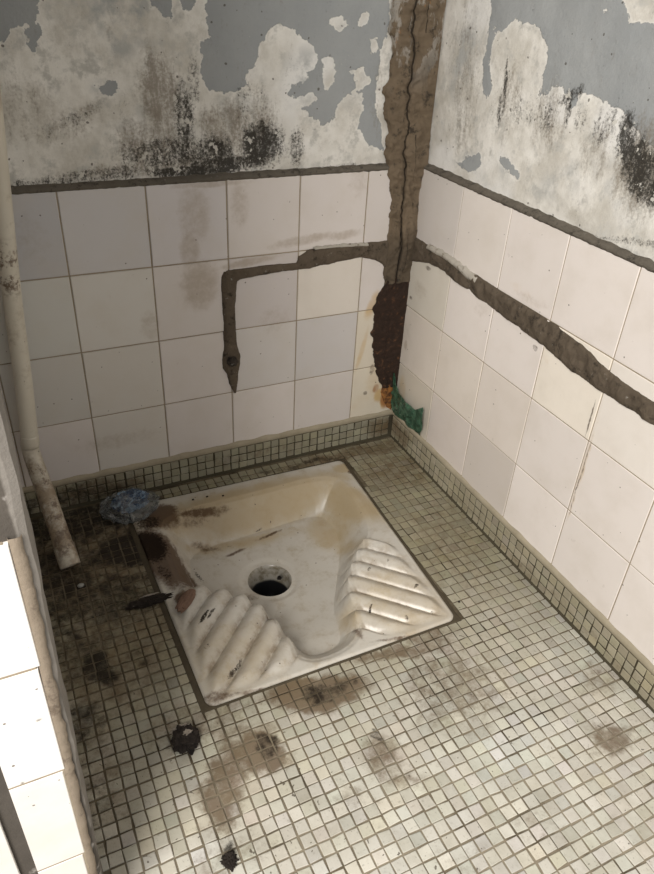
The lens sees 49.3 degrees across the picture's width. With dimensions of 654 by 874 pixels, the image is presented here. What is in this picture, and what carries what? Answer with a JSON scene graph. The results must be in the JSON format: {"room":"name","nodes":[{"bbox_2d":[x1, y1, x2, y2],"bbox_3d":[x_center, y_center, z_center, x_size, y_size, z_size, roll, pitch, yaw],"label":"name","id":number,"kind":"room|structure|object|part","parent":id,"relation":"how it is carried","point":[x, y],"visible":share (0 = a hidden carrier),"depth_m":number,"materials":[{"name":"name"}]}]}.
{"room":"public restroom","nodes":[
{"label":"public restroom","id":0,"kind":"room"},
{"bbox_2d":[0,389,102,873],"bbox_3d":[-0.671,-0.278,0.071,1.030,2.350,0.074,-12,37,-22],"label":"wall","id":1,"kind":"structure","parent":0,"point":[46,825],"depth_m":0.63,"materials":[{"name":"tile"}]},
{"bbox_2d":[0,0,392,517],"bbox_3d":[-0.253,-0.930,1.091,1.320,2.350,0.180,-12,37,-22],"label":"wall","id":2,"kind":"structure","parent":0,"point":[157,150],"depth_m":1.36,"materials":[{"name":"tile"}]},
{"bbox_3d":[-0.283,0.066,1.656,0.978,0.062,0.004,-12,37,-22],"label":"mosaic skirting","id":3,"kind":"part","parent":2,"relation":"part of","materials":[{"name":"beige tile"}]},
{"bbox_2d":[221,240,388,392],"bbox_3d":[-0.046,-0.261,1.561,0.390,0.318,0.022,-12,37,-22],"label":"chase","id":4,"kind":"object","parent":2,"relation":"attached to","point":[378,251],"visible":1,"depth_m":1.50,"materials":[{"name":"grey concrete"}]},
{"bbox_2d":[370,0,445,408],"bbox_3d":[0.165,-0.693,1.382,0.117,1.526,0.028,-9,35,-17],"label":"chase","id":5,"kind":"object","parent":2,"relation":"attached to","point":[415,29],"depth_m":1.45,"materials":[{"name":"concrete"}]},
{"bbox_2d":[30,436,653,873],"bbox_3d":[0.055,0.588,1.155,1.320,0.222,1.920,-12,37,-22],"label":"floor","id":6,"kind":"structure","parent":0,"point":[492,738],"depth_m":1.13,"materials":[{"name":"tile"}]},
{"bbox_2d":[0,85,80,569],"bbox_3d":[-0.490,-0.323,1.116,0.123,1.283,0.210,-12,37,-22],"label":"drain pipe","id":7,"kind":"object","parent":6,"relation":"on","point":[65,551],"visible":1,"depth_m":1.31,"materials":[{"name":"plastic"}]},
{"bbox_2d":[110,489,148,513],"bbox_3d":[-0.425,0.142,1.540,0.136,0.048,0.104,-12,37,-22],"label":"plastic bag","id":8,"kind":"object","parent":6,"relation":"on","point":[128,501],"visible":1,"depth_m":1.53,"materials":[{"name":"blue plastic"}]},
{"bbox_2d":[125,592,173,609],"bbox_3d":[-0.333,0.306,1.337,0.097,0.008,0.028,-12,37,-22],"label":"scrap","id":9,"kind":"object","parent":6,"relation":"on","point":[149,599],"visible":1,"depth_m":1.33,"materials":[{"name":"paper"}]},
{"bbox_2d":[170,722,200,754],"bbox_3d":[-0.218,0.463,1.099,0.047,0.020,0.056,-12,37,-22],"label":"clump","id":10,"kind":"object","parent":6,"relation":"on","point":[186,738],"visible":1,"depth_m":1.09,"materials":[{"name":"paper"}]},
{"bbox_2d":[220,849,238,871],"bbox_3d":[-0.130,0.568,0.960,0.026,0.008,0.024,22,38,25],"label":"crumb","id":11,"kind":"object","parent":6,"relation":"on","point":[229,859],"visible":1,"depth_m":0.96,"materials":[{"name":"black"}]},
{"bbox_2d":[129,461,452,705],"bbox_3d":[-0.093,0.327,1.501,0.531,0.209,0.564,-12,37,-22],"label":"toilet","id":12,"kind":"object","parent":6,"relation":"in","point":[348,587],"visible":0.99,"depth_m":1.47,"materials":[{"name":"ceramic"}]},
{"bbox_2d":[175,589,195,612],"bbox_3d":[-0.264,0.304,1.327,0.026,0.010,0.062,12,34,12],"label":"fragment","id":13,"kind":"object","parent":12,"relation":"on","point":[187,597],"visible":1,"depth_m":1.32,"materials":[{"name":"brown"}]},
{"bbox_2d":[248,565,291,595],"bbox_3d":[-0.124,0.353,1.540,0.095,0.119,0.095,-12,37,-22],"label":"outlet","id":14,"kind":"object","parent":12,"relation":"attached to","point":[262,579],"depth_m":1.55,"materials":[{"name":"ceramic"}]},
{"bbox_2d":[389,0,653,712],"bbox_3d":[0.665,-0.554,0.606,0.180,2.350,1.769,-12,37,-22],"label":"wall","id":15,"kind":"structure","parent":0,"point":[538,178],"depth_m":1.24,"materials":[{"name":"tile"}]},
{"bbox_2d":[391,373,422,434],"bbox_3d":[0.193,-0.079,1.737,0.013,0.110,0.165,-11,36,-21],"label":"scrap","id":16,"kind":"object","parent":15,"relation":"attached to","point":[412,417],"visible":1,"depth_m":1.74,"materials":[{"name":"green plastic"}]},
{"bbox_3d":[0.520,0.397,1.229,0.004,0.062,1.650,-12,37,-22],"label":"mosaic skirting","id":17,"kind":"part","parent":15,"relation":"part of","materials":[{"name":"beige tile"}]},
{"bbox_2d":[411,237,653,424],"bbox_3d":[0.542,0.012,0.978,0.014,0.083,1.659,-12,37,-22],"label":"chase","id":18,"kind":"object","parent":15,"relation":"attached to","point":[580,361],"visible":1,"depth_m":1.25,"materials":[{"name":"grey concrete"}]}
]}

